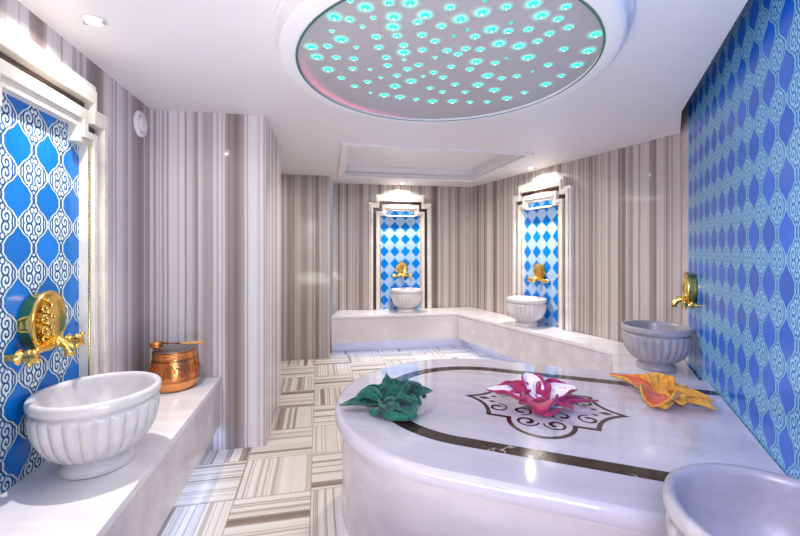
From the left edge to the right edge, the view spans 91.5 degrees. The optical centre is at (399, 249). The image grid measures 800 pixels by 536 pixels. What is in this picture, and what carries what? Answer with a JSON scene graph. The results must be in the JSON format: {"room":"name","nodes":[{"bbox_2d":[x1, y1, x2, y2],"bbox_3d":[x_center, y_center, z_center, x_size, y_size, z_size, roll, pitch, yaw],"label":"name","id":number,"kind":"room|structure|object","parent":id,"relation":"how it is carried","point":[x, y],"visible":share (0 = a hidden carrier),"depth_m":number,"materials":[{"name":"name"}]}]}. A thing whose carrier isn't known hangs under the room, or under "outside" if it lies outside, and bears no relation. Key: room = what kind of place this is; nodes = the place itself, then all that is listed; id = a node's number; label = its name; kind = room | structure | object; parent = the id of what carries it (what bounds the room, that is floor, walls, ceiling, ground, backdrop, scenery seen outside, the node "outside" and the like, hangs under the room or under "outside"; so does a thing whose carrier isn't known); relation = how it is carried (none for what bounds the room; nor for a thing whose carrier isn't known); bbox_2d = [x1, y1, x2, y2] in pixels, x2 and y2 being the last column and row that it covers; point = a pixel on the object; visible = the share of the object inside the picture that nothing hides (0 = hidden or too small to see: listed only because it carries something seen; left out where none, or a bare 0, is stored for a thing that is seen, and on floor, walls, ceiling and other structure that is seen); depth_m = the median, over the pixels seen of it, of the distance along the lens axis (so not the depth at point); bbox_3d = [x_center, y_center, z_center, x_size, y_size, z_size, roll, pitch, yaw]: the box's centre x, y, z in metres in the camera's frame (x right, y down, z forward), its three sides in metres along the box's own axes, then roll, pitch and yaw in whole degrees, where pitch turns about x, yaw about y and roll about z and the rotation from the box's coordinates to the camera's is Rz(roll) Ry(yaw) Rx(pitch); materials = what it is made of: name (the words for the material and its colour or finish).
{"room":"spa","nodes":[
{"label":"spa","id":0,"kind":"room"},
{"bbox_2d":[0,0,149,372],"bbox_3d":[-1.330,0.114,0.715,0.121,2.473,3.726,0,0,-11],"label":"wall","id":1,"kind":"structure","parent":0,"point":[128,153],"depth_m":2.20,"materials":[{"name":"stone"}]},
{"bbox_2d":[0,19,107,494],"bbox_3d":[-1.395,0.036,1.512,0.064,1.625,0.900,0,0,-11],"label":"decorative wall panel","id":2,"kind":"object","parent":1,"relation":"attached to","point":[54,136],"visible":0.78,"depth_m":1.55,"materials":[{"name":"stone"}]},
{"bbox_2d":[4,290,84,366],"bbox_3d":[-1.346,0.285,1.521,0.142,0.258,0.332,0,0,-11],"label":"tap","id":3,"kind":"object","parent":2,"relation":"attached to","point":[42,317],"visible":1,"depth_m":1.49,"materials":[{"name":"gold metal"}]},
{"bbox_2d":[133,110,146,137],"bbox_3d":[-1.591,-0.775,2.403,0.029,0.160,0.160,0,0,-11],"label":"air vent","id":4,"kind":"object","parent":1,"relation":"in","point":[139,120],"visible":1,"depth_m":2.37,"materials":[{"name":"white plastic"}]},
{"bbox_2d":[150,109,280,450],"bbox_3d":[-1.360,0.114,3.050,0.726,2.473,0.875,0,0,-11],"label":"wall pier","id":5,"kind":"object","parent":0,"point":[215,178],"visible":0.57,"depth_m":2.63,"materials":[{"name":"stone"}]},
{"bbox_2d":[281,174,329,360],"bbox_3d":[-1.786,0.114,4.959,1.750,2.473,0.550,0,0,-12],"label":"wall","id":6,"kind":"structure","parent":0,"point":[305,199],"depth_m":4.81,"materials":[{"name":"stone"}]},
{"bbox_2d":[157,330,503,535],"bbox_3d":[0.222,1.390,2.647,6.800,0.080,8.200,0,0,-12],"label":"floor","id":7,"kind":"structure","parent":0,"point":[291,485],"depth_m":2.41,"materials":[{"name":"tile"}]},
{"bbox_2d":[0,376,220,535],"bbox_3d":[-1.122,1.099,1.111,0.446,0.499,3.012,0,0,-12],"label":"bench","id":8,"kind":"object","parent":7,"relation":"on","point":[136,498],"visible":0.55,"depth_m":1.47,"materials":[{"name":"white stone"}]},
{"bbox_2d":[23,371,161,479],"bbox_3d":[-1.203,0.698,1.556,0.431,0.301,0.431,0,0,0],"label":"basin","id":9,"kind":"object","parent":8,"relation":"on","point":[90,426],"visible":1,"depth_m":1.45,"materials":[{"name":"white stone"}]},
{"bbox_2d":[149,344,199,392],"bbox_3d":[-1.400,0.726,2.425,0.281,0.247,0.281,0,0,0],"label":"copper pot","id":10,"kind":"object","parent":8,"relation":"on","point":[178,367],"visible":0.9,"depth_m":2.33,"materials":[{"name":"metal"}]},
{"bbox_2d":[149,340,203,348],"bbox_3d":[-1.380,0.585,2.421,0.302,0.037,0.076,0,0,-19],"label":"ladle","id":11,"kind":"object","parent":10,"relation":"on","point":[154,345],"visible":1,"depth_m":2.41,"materials":[{"name":"orange metal"}]},
{"bbox_2d":[149,341,163,348],"bbox_3d":[-1.487,0.585,2.384,0.076,0.037,0.076,0,0,0],"label":"bowl","id":12,"kind":"object","parent":11,"relation":"on","point":[154,345],"depth_m":2.37,"materials":[{"name":"orange metal"}]},
{"bbox_2d":[332,307,698,379],"bbox_3d":[1.003,1.092,4.355,1.936,0.514,4.068,0,0,-43],"label":"bench","id":13,"kind":"object","parent":7,"relation":"on","point":[497,335],"visible":0.64,"depth_m":4.85,"materials":[{"name":"white stone"}]},
{"bbox_2d":[391,288,421,311],"bbox_3d":[0.087,0.683,5.330,0.431,0.301,0.431,0,0,0],"label":"basin","id":14,"kind":"object","parent":13,"relation":"on","point":[405,299],"visible":1,"depth_m":5.18,"materials":[{"name":"white stone"}]},
{"bbox_2d":[506,296,546,326],"bbox_3d":[1.407,0.683,4.338,0.431,0.301,0.431,0,0,0],"label":"basin","id":15,"kind":"object","parent":13,"relation":"on","point":[527,310],"visible":1,"depth_m":4.20,"materials":[{"name":"white stone"}]},
{"bbox_2d":[621,320,693,372],"bbox_3d":[1.812,0.683,2.765,0.431,0.301,0.431,0,0,0],"label":"basin","id":16,"kind":"object","parent":13,"relation":"on","point":[657,346],"visible":1,"depth_m":2.64,"materials":[{"name":"grey stone"}]},
{"bbox_2d":[335,359,785,535],"bbox_3d":[0.645,1.064,1.984,1.990,0.570,1.514,0,0,21],"label":"platform","id":17,"kind":"object","parent":7,"relation":"on","point":[474,460],"visible":0.86,"depth_m":1.54,"materials":[{"name":"white stone"}]},
{"bbox_2d":[339,373,432,420],"bbox_3d":[-0.055,0.714,1.936,0.396,0.129,0.302,0,0,28],"label":"folded towel","id":18,"kind":"object","parent":17,"relation":"on","point":[392,394],"visible":1,"depth_m":1.89,"materials":[{"name":"green fabric"}]},
{"bbox_2d":[486,372,598,416],"bbox_3d":[0.713,0.721,1.976,0.458,0.114,0.312,0,0,-25],"label":"folded towel","id":19,"kind":"object","parent":17,"relation":"on","point":[533,390],"visible":1,"depth_m":1.98,"materials":[{"name":"fabric"}]},
{"bbox_2d":[609,372,716,409],"bbox_3d":[1.391,0.725,2.103,0.347,0.104,0.473,0,0,0],"label":"folded towel","id":20,"kind":"object","parent":17,"relation":"on","point":[657,389],"visible":1,"depth_m":2.00,"materials":[{"name":"fabric"}]},
{"bbox_3d":[0.600,1.100,0.417,0.972,0.499,1.430,0,0,0],"label":"bench","id":21,"kind":"object","parent":7,"relation":"on","visible":0},
{"bbox_2d":[663,463,799,535],"bbox_3d":[0.795,0.698,0.795,0.431,0.301,0.431,0,0,0],"label":"basin","id":22,"kind":"object","parent":21,"relation":"on","point":[700,499],"visible":1,"depth_m":0.95,"materials":[{"name":"white stone"}]},
{"bbox_2d":[18,0,747,186],"bbox_3d":[-0.193,-0.948,2.300,4.815,0.050,6.900,0,0,0],"label":"ceiling","id":23,"kind":"structure","parent":0,"point":[210,56],"depth_m":2.12,"materials":[{"name":"paint"}]},
{"bbox_2d":[80,14,108,27],"bbox_3d":[-1.225,-0.913,1.565,0.090,0.017,0.090,0,0,0],"label":"recessed light","id":24,"kind":"object","parent":23,"relation":"in","point":[90,19],"visible":1,"depth_m":1.56,"materials":[{"name":"paint"}]},
{"bbox_2d":[338,142,533,181],"bbox_3d":[0.253,-0.988,4.270,1.815,0.170,1.534,0,0,-11],"label":"ceiling panel","id":25,"kind":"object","parent":23,"relation":"attached to","point":[355,157],"depth_m":4.59,"materials":[{"name":"paint"}]},
{"bbox_2d":[272,0,633,123],"bbox_3d":[0.208,-0.878,1.852,1.550,0.090,1.550,0,0,0],"label":"ceiling disc","id":26,"kind":"object","parent":23,"relation":"attached to","point":[400,61],"visible":1,"depth_m":1.67,"materials":[{"name":"paint"}]},
{"bbox_2d":[300,41,321,51],"bbox_3d":[-0.370,-0.846,1.627,0.093,0.016,0.093,0,0,0],"label":"light","id":27,"kind":"object","parent":26,"relation":"on","point":[305,46],"depth_m":1.62,"materials":[{"name":"teal"}]},
{"bbox_2d":[307,52,327,61],"bbox_3d":[-0.364,-0.846,1.712,0.093,0.016,0.093,0,0,0],"label":"light","id":28,"kind":"object","parent":26,"relation":"on","point":[311,56],"depth_m":1.71,"materials":[{"name":"teal glass"}]},
{"bbox_2d":[320,42,334,49],"bbox_3d":[-0.301,-0.848,1.621,0.064,0.002,0.064,0,0,-19],"label":"light","id":29,"kind":"object","parent":26,"relation":"on","point":[323,45],"depth_m":1.62,"materials":[{"name":"teal glass"}]},
{"bbox_2d":[318,64,337,73],"bbox_3d":[-0.338,-0.846,1.830,0.093,0.016,0.093,0,0,0],"label":"light","id":30,"kind":"object","parent":26,"relation":"on","point":[322,68],"depth_m":1.82,"materials":[{"name":"teal glass"}]},
{"bbox_2d":[322,9,345,23],"bbox_3d":[-0.238,-0.846,1.418,0.093,0.016,0.093,0,0,0],"label":"light","id":31,"kind":"object","parent":26,"relation":"on","point":[333,16],"depth_m":1.41,"materials":[{"name":"teal glass"}]},
{"bbox_2d":[329,53,343,60],"bbox_3d":[-0.281,-0.848,1.716,0.064,0.002,0.064,0,0,45],"label":"light","id":32,"kind":"object","parent":26,"relation":"on","point":[332,56],"depth_m":1.71,"materials":[{"name":"teal glass"}]},
{"bbox_2d":[330,33,352,44],"bbox_3d":[-0.236,-0.846,1.569,0.093,0.016,0.093,0,0,0],"label":"light","id":33,"kind":"object","parent":26,"relation":"on","point":[335,38],"depth_m":1.56,"materials":[{"name":"teal glass"}]},
{"bbox_2d":[343,14,357,23],"bbox_3d":[-0.186,-0.848,1.433,0.064,0.002,0.064,0,0,32],"label":"light","id":34,"kind":"object","parent":26,"relation":"on","point":[347,18],"depth_m":1.43,"materials":[{"name":"teal glass"}]},
{"bbox_2d":[346,65,358,71],"bbox_3d":[-0.222,-0.848,1.823,0.064,0.002,0.064,0,0,-19],"label":"light","id":35,"kind":"object","parent":26,"relation":"on","point":[349,68],"depth_m":1.82,"materials":[{"name":"teal glass"}]},
{"bbox_2d":[346,55,360,61],"bbox_3d":[-0.205,-0.848,1.727,0.064,0.002,0.064,0,0,-32],"label":"light","id":36,"kind":"object","parent":26,"relation":"on","point":[349,58],"depth_m":1.72,"materials":[{"name":"teal glass"}]},
{"bbox_2d":[352,0,378,14],"bbox_3d":[-0.120,-0.846,1.362,0.093,0.016,0.093,0,0,0],"label":"light","id":37,"kind":"object","parent":26,"relation":"on","point":[359,7],"depth_m":1.36,"materials":[{"name":"teal glass"}]},
{"bbox_2d":[368,32,383,40],"bbox_3d":[-0.094,-0.848,1.551,0.064,0.002,0.064,0,0,32],"label":"light","id":38,"kind":"object","parent":26,"relation":"on","point":[372,36],"depth_m":1.55,"materials":[{"name":"teal glass"}]},
{"bbox_2d":[371,43,385,50],"bbox_3d":[-0.089,-0.848,1.631,0.064,0.002,0.064,0,0,19],"label":"light","id":39,"kind":"object","parent":26,"relation":"on","point":[374,46],"depth_m":1.62,"materials":[{"name":"teal glass"}]},
{"bbox_2d":[376,91,392,97],"bbox_3d":[-0.086,-0.846,2.131,0.093,0.016,0.093,0,0,0],"label":"light","id":40,"kind":"object","parent":26,"relation":"on","point":[379,94],"depth_m":2.12,"materials":[{"name":"teal"}]},
{"bbox_2d":[379,53,393,60],"bbox_3d":[-0.060,-0.848,1.716,0.064,0.002,0.064,0,0,45],"label":"light","id":41,"kind":"object","parent":26,"relation":"on","point":[382,56],"depth_m":1.71,"materials":[{"name":"teal glass"}]},
{"bbox_2d":[379,0,396,7],"bbox_3d":[-0.039,-0.848,1.337,0.064,0.002,0.064,0,0,-32],"label":"light","id":42,"kind":"object","parent":26,"relation":"on","point":[382,3],"depth_m":1.34,"materials":[{"name":"teal glass"}]},
{"bbox_2d":[381,21,404,32],"bbox_3d":[-0.027,-0.846,1.481,0.093,0.016,0.093,0,0,0],"label":"light","id":43,"kind":"object","parent":26,"relation":"on","point":[386,26],"depth_m":1.48,"materials":[{"name":"teal glass"}]},
{"bbox_2d":[381,9,406,21],"bbox_3d":[-0.023,-0.846,1.418,0.093,0.016,0.093,0,0,0],"label":"light","id":44,"kind":"object","parent":26,"relation":"on","point":[387,15],"depth_m":1.41,"materials":[{"name":"teal"}]},
{"bbox_2d":[386,82,403,89],"bbox_3d":[-0.026,-0.846,2.017,0.093,0.016,0.093,0,0,0],"label":"light","id":45,"kind":"object","parent":26,"relation":"on","point":[389,85],"depth_m":2.01,"materials":[{"name":"teal"}]},
{"bbox_2d":[390,72,403,77],"bbox_3d":[-0.015,-0.848,1.893,0.064,0.002,0.064,0,0,-19],"label":"light","id":46,"kind":"object","parent":26,"relation":"on","point":[392,74],"depth_m":1.89,"materials":[{"name":"teal"}]},
{"bbox_2d":[389,31,404,39],"bbox_3d":[-0.012,-0.848,1.542,0.064,0.002,0.064,0,0,45],"label":"light","id":47,"kind":"object","parent":26,"relation":"on","point":[393,35],"depth_m":1.54,"materials":[{"name":"teal glass"}]},
{"bbox_2d":[392,93,407,99],"bbox_3d":[0.000,-0.846,2.159,0.093,0.016,0.093,0,0,0],"label":"light","id":48,"kind":"object","parent":26,"relation":"on","point":[395,96],"depth_m":2.15,"materials":[{"name":"teal"}]},
{"bbox_2d":[396,41,410,47],"bbox_3d":[0.015,-0.848,1.615,0.064,0.002,0.064,0,0,-19],"label":"light","id":49,"kind":"object","parent":26,"relation":"on","point":[399,44],"depth_m":1.61,"materials":[{"name":"teal"}]},
{"bbox_2d":[393,47,414,56],"bbox_3d":[0.016,-0.846,1.673,0.093,0.016,0.093,0,0,0],"label":"light","id":50,"kind":"object","parent":26,"relation":"on","point":[397,51],"depth_m":1.67,"materials":[{"name":"teal glass"}]},
{"bbox_2d":[397,0,423,10],"bbox_3d":[0.034,-0.846,1.337,0.093,0.016,0.093,0,0,0],"label":"light","id":51,"kind":"object","parent":26,"relation":"on","point":[402,5],"depth_m":1.35,"materials":[{"name":"teal glass"}]},
{"bbox_2d":[402,77,419,84],"bbox_3d":[0.057,-0.846,1.958,0.093,0.016,0.093,0,0,0],"label":"light","id":52,"kind":"object","parent":26,"relation":"on","point":[405,80],"depth_m":1.95,"materials":[{"name":"teal"}]},
{"bbox_2d":[409,17,425,25],"bbox_3d":[0.065,-0.848,1.449,0.064,0.002,0.064,0,0,32],"label":"light","id":53,"kind":"object","parent":26,"relation":"on","point":[413,21],"depth_m":1.44,"materials":[{"name":"teal glass"}]},
{"bbox_2d":[412,61,425,67],"bbox_3d":[0.086,-0.848,1.786,0.064,0.002,0.064,0,0,-19],"label":"light","id":54,"kind":"object","parent":26,"relation":"on","point":[415,64],"depth_m":1.78,"materials":[{"name":"teal glass"}]},
{"bbox_2d":[414,30,429,38],"bbox_3d":[0.087,-0.848,1.536,0.064,0.002,0.064,0,0,-19],"label":"light","id":55,"kind":"object","parent":26,"relation":"on","point":[418,34],"depth_m":1.53,"materials":[{"name":"teal glass"}]},
{"bbox_2d":[415,46,429,52],"bbox_3d":[0.095,-0.848,1.652,0.064,0.002,0.064,0,0,32],"label":"light","id":56,"kind":"object","parent":26,"relation":"on","point":[418,49],"depth_m":1.65,"materials":[{"name":"teal glass"}]},
{"bbox_2d":[412,6,437,21],"bbox_3d":[0.090,-0.846,1.406,0.093,0.016,0.093,0,0,0],"label":"light","id":57,"kind":"object","parent":26,"relation":"on","point":[419,13],"depth_m":1.40,"materials":[{"name":"teal glass"}]},
{"bbox_2d":[424,98,440,103],"bbox_3d":[0.185,-0.846,2.221,0.093,0.016,0.093,0,0,0],"label":"light","id":58,"kind":"object","parent":26,"relation":"on","point":[426,100],"depth_m":2.21,"materials":[{"name":"teal"}]},
{"bbox_2d":[427,69,440,74],"bbox_3d":[0.161,-0.848,1.861,0.064,0.002,0.064,0,0,45],"label":"light","id":59,"kind":"object","parent":26,"relation":"on","point":[429,71],"depth_m":1.85,"materials":[{"name":"teal"}]},
{"bbox_2d":[427,36,442,44],"bbox_3d":[0.142,-0.848,1.582,0.064,0.002,0.064,0,0,45],"label":"light","id":60,"kind":"object","parent":26,"relation":"on","point":[431,40],"depth_m":1.58,"materials":[{"name":"teal glass"}]},
{"bbox_2d":[433,21,449,30],"bbox_3d":[0.156,-0.848,1.476,0.064,0.002,0.064,0,0,19],"label":"light","id":61,"kind":"object","parent":26,"relation":"on","point":[437,25],"depth_m":1.47,"materials":[{"name":"teal glass"}]},
{"bbox_2d":[439,46,454,53],"bbox_3d":[0.200,-0.848,1.658,0.064,0.002,0.064,0,0,-32],"label":"light","id":62,"kind":"object","parent":26,"relation":"on","point":[442,49],"depth_m":1.65,"materials":[{"name":"teal glass"}]},
{"bbox_2d":[441,1,458,12],"bbox_3d":[0.175,-0.848,1.362,0.064,0.002,0.064,0,0,-19],"label":"light","id":63,"kind":"object","parent":26,"relation":"on","point":[446,6],"depth_m":1.36,"materials":[{"name":"teal glass"}]},
{"bbox_2d":[444,63,457,69],"bbox_3d":[0.237,-0.848,1.803,0.064,0.002,0.064,0,0,-19],"label":"light","id":64,"kind":"object","parent":26,"relation":"on","point":[447,66],"depth_m":1.80,"materials":[{"name":"teal"}]},
{"bbox_2d":[444,98,460,103],"bbox_3d":[0.299,-0.846,2.221,0.093,0.016,0.093,0,0,0],"label":"light","id":65,"kind":"object","parent":26,"relation":"on","point":[446,100],"depth_m":2.21,"materials":[{"name":"teal"}]},
{"bbox_2d":[451,50,465,56],"bbox_3d":[0.252,-0.848,1.688,0.064,0.002,0.064,0,0,-19],"label":"light","id":66,"kind":"object","parent":26,"relation":"on","point":[454,53],"depth_m":1.68,"materials":[{"name":"teal glass"}]},
{"bbox_2d":[448,11,472,25],"bbox_3d":[0.222,-0.846,1.431,0.093,0.016,0.093,0,0,0],"label":"light","id":67,"kind":"object","parent":26,"relation":"on","point":[455,18],"depth_m":1.42,"materials":[{"name":"teal glass"}]},
{"bbox_2d":[458,44,472,51],"bbox_3d":[0.276,-0.848,1.641,0.064,0.002,0.064,0,0,19],"label":"light","id":68,"kind":"object","parent":26,"relation":"on","point":[461,47],"depth_m":1.63,"materials":[{"name":"teal glass"}]},
{"bbox_2d":[463,66,476,71],"bbox_3d":[0.329,-0.848,1.830,0.064,0.002,0.064,0,0,45],"label":"light","id":69,"kind":"object","parent":26,"relation":"on","point":[465,68],"depth_m":1.82,"materials":[{"name":"teal"}]},
{"bbox_2d":[467,32,482,40],"bbox_3d":[0.298,-0.848,1.549,0.064,0.002,0.064,0,0,32],"label":"light","id":70,"kind":"object","parent":26,"relation":"on","point":[471,36],"depth_m":1.55,"materials":[{"name":"teal glass"}]},
{"bbox_2d":[466,56,486,65],"bbox_3d":[0.343,-0.846,1.755,0.093,0.016,0.093,0,0,0],"label":"light","id":71,"kind":"object","parent":26,"relation":"on","point":[470,60],"depth_m":1.74,"materials":[{"name":"teal glass"}]},
{"bbox_2d":[469,81,486,87],"bbox_3d":[0.400,-0.846,2.002,0.093,0.016,0.093,0,0,0],"label":"light","id":72,"kind":"object","parent":26,"relation":"on","point":[472,84],"depth_m":2.00,"materials":[{"name":"teal"}]},
{"bbox_2d":[473,45,487,52],"bbox_3d":[0.340,-0.848,1.647,0.064,0.002,0.064,0,0,45],"label":"light","id":73,"kind":"object","parent":26,"relation":"on","point":[476,48],"depth_m":1.64,"materials":[{"name":"teal glass"}]},
{"bbox_2d":[469,4,494,19],"bbox_3d":[0.292,-0.846,1.391,0.093,0.016,0.093,0,0,0],"label":"light","id":74,"kind":"object","parent":26,"relation":"on","point":[476,11],"depth_m":1.39,"materials":[{"name":"teal glass"}]},
{"bbox_2d":[478,71,496,79],"bbox_3d":[0.425,-0.846,1.896,0.093,0.016,0.093,0,0,0],"label":"light","id":75,"kind":"object","parent":26,"relation":"on","point":[482,75],"depth_m":1.89,"materials":[{"name":"teal"}]},
{"bbox_2d":[479,22,503,35],"bbox_3d":[0.350,-0.846,1.498,0.093,0.016,0.093,0,0,0],"label":"light","id":76,"kind":"object","parent":26,"relation":"on","point":[485,28],"depth_m":1.49,"materials":[{"name":"teal glass"}]},
{"bbox_2d":[485,86,502,92],"bbox_3d":[0.499,-0.846,2.065,0.093,0.016,0.093,0,0,0],"label":"light","id":77,"kind":"object","parent":26,"relation":"on","point":[488,89],"depth_m":2.06,"materials":[{"name":"teal"}]},
{"bbox_2d":[488,59,501,65],"bbox_3d":[0.430,-0.848,1.766,0.064,0.002,0.064,0,0,32],"label":"light","id":78,"kind":"object","parent":26,"relation":"on","point":[491,62],"depth_m":1.76,"materials":[{"name":"teal glass"}]},
{"bbox_2d":[487,37,509,48],"bbox_3d":[0.406,-0.846,1.602,0.093,0.016,0.093,0,0,0],"label":"light","id":79,"kind":"object","parent":26,"relation":"on","point":[492,42],"depth_m":1.59,"materials":[{"name":"teal glass"}]},
{"bbox_2d":[497,1,515,11],"bbox_3d":[0.370,-0.848,1.359,0.064,0.002,0.064,0,0,-19],"label":"light","id":80,"kind":"object","parent":26,"relation":"on","point":[502,6],"depth_m":1.36,"materials":[{"name":"teal"}]},
{"bbox_2d":[498,95,514,100],"bbox_3d":[0.596,-0.846,2.177,0.093,0.016,0.093,0,0,0],"label":"light","id":81,"kind":"object","parent":26,"relation":"on","point":[500,97],"depth_m":2.17,"materials":[{"name":"teal"}]},
{"bbox_2d":[500,26,516,34],"bbox_3d":[0.418,-0.848,1.510,0.064,0.002,0.064,0,0,45],"label":"light","id":82,"kind":"object","parent":26,"relation":"on","point":[504,30],"depth_m":1.50,"materials":[{"name":"teal glass"}]},
{"bbox_2d":[510,73,523,78],"bbox_3d":[0.569,-0.848,1.901,0.064,0.002,0.064,0,0,32],"label":"light","id":83,"kind":"object","parent":26,"relation":"on","point":[512,75],"depth_m":1.90,"materials":[{"name":"teal"}]},
{"bbox_2d":[507,40,529,50],"bbox_3d":[0.494,-0.846,1.621,0.093,0.016,0.093,0,0,0],"label":"light","id":84,"kind":"object","parent":26,"relation":"on","point":[512,45],"depth_m":1.61,"materials":[{"name":"teal glass"}]},
{"bbox_2d":[519,24,536,33],"bbox_3d":[0.493,-0.848,1.498,0.064,0.002,0.064,0,0,45],"label":"light","id":85,"kind":"object","parent":26,"relation":"on","point":[523,28],"depth_m":1.49,"materials":[{"name":"teal"}]},
{"bbox_2d":[517,52,538,61],"bbox_3d":[0.563,-0.846,1.716,0.093,0.016,0.093,0,0,0],"label":"light","id":86,"kind":"object","parent":26,"relation":"on","point":[521,56],"depth_m":1.71,"materials":[{"name":"teal glass"}]},
{"bbox_2d":[519,0,547,10],"bbox_3d":[0.458,-0.846,1.341,0.093,0.016,0.093,0,0,0],"label":"light","id":87,"kind":"object","parent":26,"relation":"on","point":[524,5],"depth_m":1.35,"materials":[{"name":"teal glass"}]},
{"bbox_2d":[529,36,545,44],"bbox_3d":[0.558,-0.848,1.582,0.064,0.002,0.064,0,0,45],"label":"light","id":88,"kind":"object","parent":26,"relation":"on","point":[533,40],"depth_m":1.58,"materials":[{"name":"teal glass"}]},
{"bbox_2d":[528,7,554,21],"bbox_3d":[0.510,-0.846,1.409,0.093,0.016,0.093,0,0,0],"label":"light","id":89,"kind":"object","parent":26,"relation":"on","point":[535,14],"depth_m":1.40,"materials":[{"name":"teal glass"}]},
{"bbox_2d":[536,80,554,87],"bbox_3d":[0.745,-0.846,1.993,0.093,0.016,0.093,0,0,0],"label":"light","id":90,"kind":"object","parent":26,"relation":"on","point":[539,83],"depth_m":1.99,"materials":[{"name":"teal"}]},
{"bbox_2d":[541,61,555,67],"bbox_3d":[0.679,-0.848,1.786,0.064,0.002,0.064,0,0,-19],"label":"light","id":91,"kind":"object","parent":26,"relation":"on","point":[544,64],"depth_m":1.78,"materials":[{"name":"teal glass"}]},
{"bbox_2d":[541,29,557,37],"bbox_3d":[0.586,-0.848,1.528,0.064,0.002,0.064,0,0,-32],"label":"light","id":92,"kind":"object","parent":26,"relation":"on","point":[545,33],"depth_m":1.52,"materials":[{"name":"teal glass"}]},
{"bbox_2d":[549,13,567,23],"bbox_3d":[0.580,-0.848,1.432,0.064,0.002,0.064,0,0,32],"label":"light","id":93,"kind":"object","parent":26,"relation":"on","point":[554,18],"depth_m":1.43,"materials":[{"name":"teal glass"}]},
{"bbox_2d":[554,72,567,77],"bbox_3d":[0.784,-0.848,1.896,0.064,0.002,0.064,0,0,19],"label":"light","id":94,"kind":"object","parent":26,"relation":"on","point":[556,74],"depth_m":1.89,"materials":[{"name":"teal"}]},
{"bbox_2d":[556,45,571,52],"bbox_3d":[0.691,-0.848,1.645,0.064,0.002,0.064,0,0,-19],"label":"light","id":95,"kind":"object","parent":26,"relation":"on","point":[559,48],"depth_m":1.64,"materials":[{"name":"teal glass"}]},
{"bbox_2d":[556,1,575,11],"bbox_3d":[0.578,-0.848,1.359,0.064,0.002,0.064,0,0,19],"label":"light","id":96,"kind":"object","parent":26,"relation":"on","point":[561,6],"depth_m":1.36,"materials":[{"name":"teal glass"}]},
{"bbox_2d":[560,22,577,31],"bbox_3d":[0.642,-0.848,1.485,0.064,0.002,0.064,0,0,32],"label":"light","id":97,"kind":"object","parent":26,"relation":"on","point":[564,26],"depth_m":1.48,"materials":[{"name":"teal"}]},
{"bbox_2d":[566,60,587,68],"bbox_3d":[0.810,-0.846,1.786,0.093,0.016,0.093,0,0,0],"label":"light","id":98,"kind":"object","parent":26,"relation":"on","point":[570,64],"depth_m":1.78,"materials":[{"name":"teal"}]},
{"bbox_2d":[577,45,600,55],"bbox_3d":[0.802,-0.846,1.658,0.093,0.016,0.093,0,0,0],"label":"light","id":99,"kind":"object","parent":26,"relation":"on","point":[582,50],"depth_m":1.65,"materials":[{"name":"teal glass"}]},
{"bbox_2d":[583,27,602,39],"bbox_3d":[0.769,-0.846,1.533,0.093,0.016,0.093,0,0,0],"label":"light","id":100,"kind":"object","parent":26,"relation":"on","point":[589,33],"depth_m":1.53,"materials":[{"name":"teal glass"}]},
{"bbox_2d":[333,183,470,313],"bbox_3d":[0.080,0.114,5.627,2.069,2.473,0.120,0,0,-10],"label":"wall","id":101,"kind":"structure","parent":0,"point":[451,206],"depth_m":5.55,"materials":[{"name":"stone"}]},
{"bbox_2d":[368,194,431,309],"bbox_3d":[0.006,0.029,5.516,0.900,1.610,0.064,0,0,-10],"label":"decorative wall panel","id":102,"kind":"object","parent":101,"relation":"attached to","point":[399,226],"visible":0.96,"depth_m":5.52,"materials":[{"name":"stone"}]},
{"bbox_2d":[392,262,412,277],"bbox_3d":[0.033,0.279,5.479,0.289,0.224,0.124,0,0,-10],"label":"tap","id":103,"kind":"object","parent":102,"relation":"attached to","point":[402,268],"visible":1,"depth_m":5.50,"materials":[{"name":"gold metal"}]},
{"bbox_2d":[471,112,681,342],"bbox_3d":[1.687,0.114,4.420,0.121,2.473,2.920,0,0,-23],"label":"wall","id":104,"kind":"structure","parent":0,"point":[628,200],"depth_m":3.62,"materials":[{"name":"stone"}]},
{"bbox_2d":[513,176,573,330],"bbox_3d":[1.587,0.029,4.417,0.064,1.610,0.900,0,0,-24],"label":"decorative wall panel","id":105,"kind":"object","parent":104,"relation":"attached to","point":[543,211],"visible":0.84,"depth_m":4.32,"materials":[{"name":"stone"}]},
{"bbox_2d":[528,263,549,283],"bbox_3d":[1.549,0.259,4.400,0.124,0.224,0.289,0,0,-24],"label":"tap","id":106,"kind":"object","parent":105,"relation":"attached to","point":[539,270],"visible":1,"depth_m":4.38,"materials":[{"name":"gold metal"}]},
{"bbox_2d":[688,0,799,479],"bbox_3d":[1.157,0.114,0.853,0.120,2.473,4.445,0,0,27],"label":"wall","id":107,"kind":"structure","parent":0,"point":[744,109],"depth_m":1.66,"materials":[{"name":"tile"}]},
{"bbox_2d":[682,102,687,364],"bbox_3d":[2.217,0.114,2.931,0.120,2.473,0.221,0,0,27],"label":"trim","id":108,"kind":"structure","parent":107,"relation":"attached to","point":[685,109],"depth_m":2.95,"materials":[{"name":"stone"}]},
{"bbox_2d":[671,272,698,309],"bbox_3d":[1.953,0.272,2.696,0.136,0.246,0.318,0,0,27],"label":"tap","id":109,"kind":"object","parent":107,"relation":"attached to","point":[689,286],"visible":1,"depth_m":2.62,"materials":[{"name":"gold metal"}]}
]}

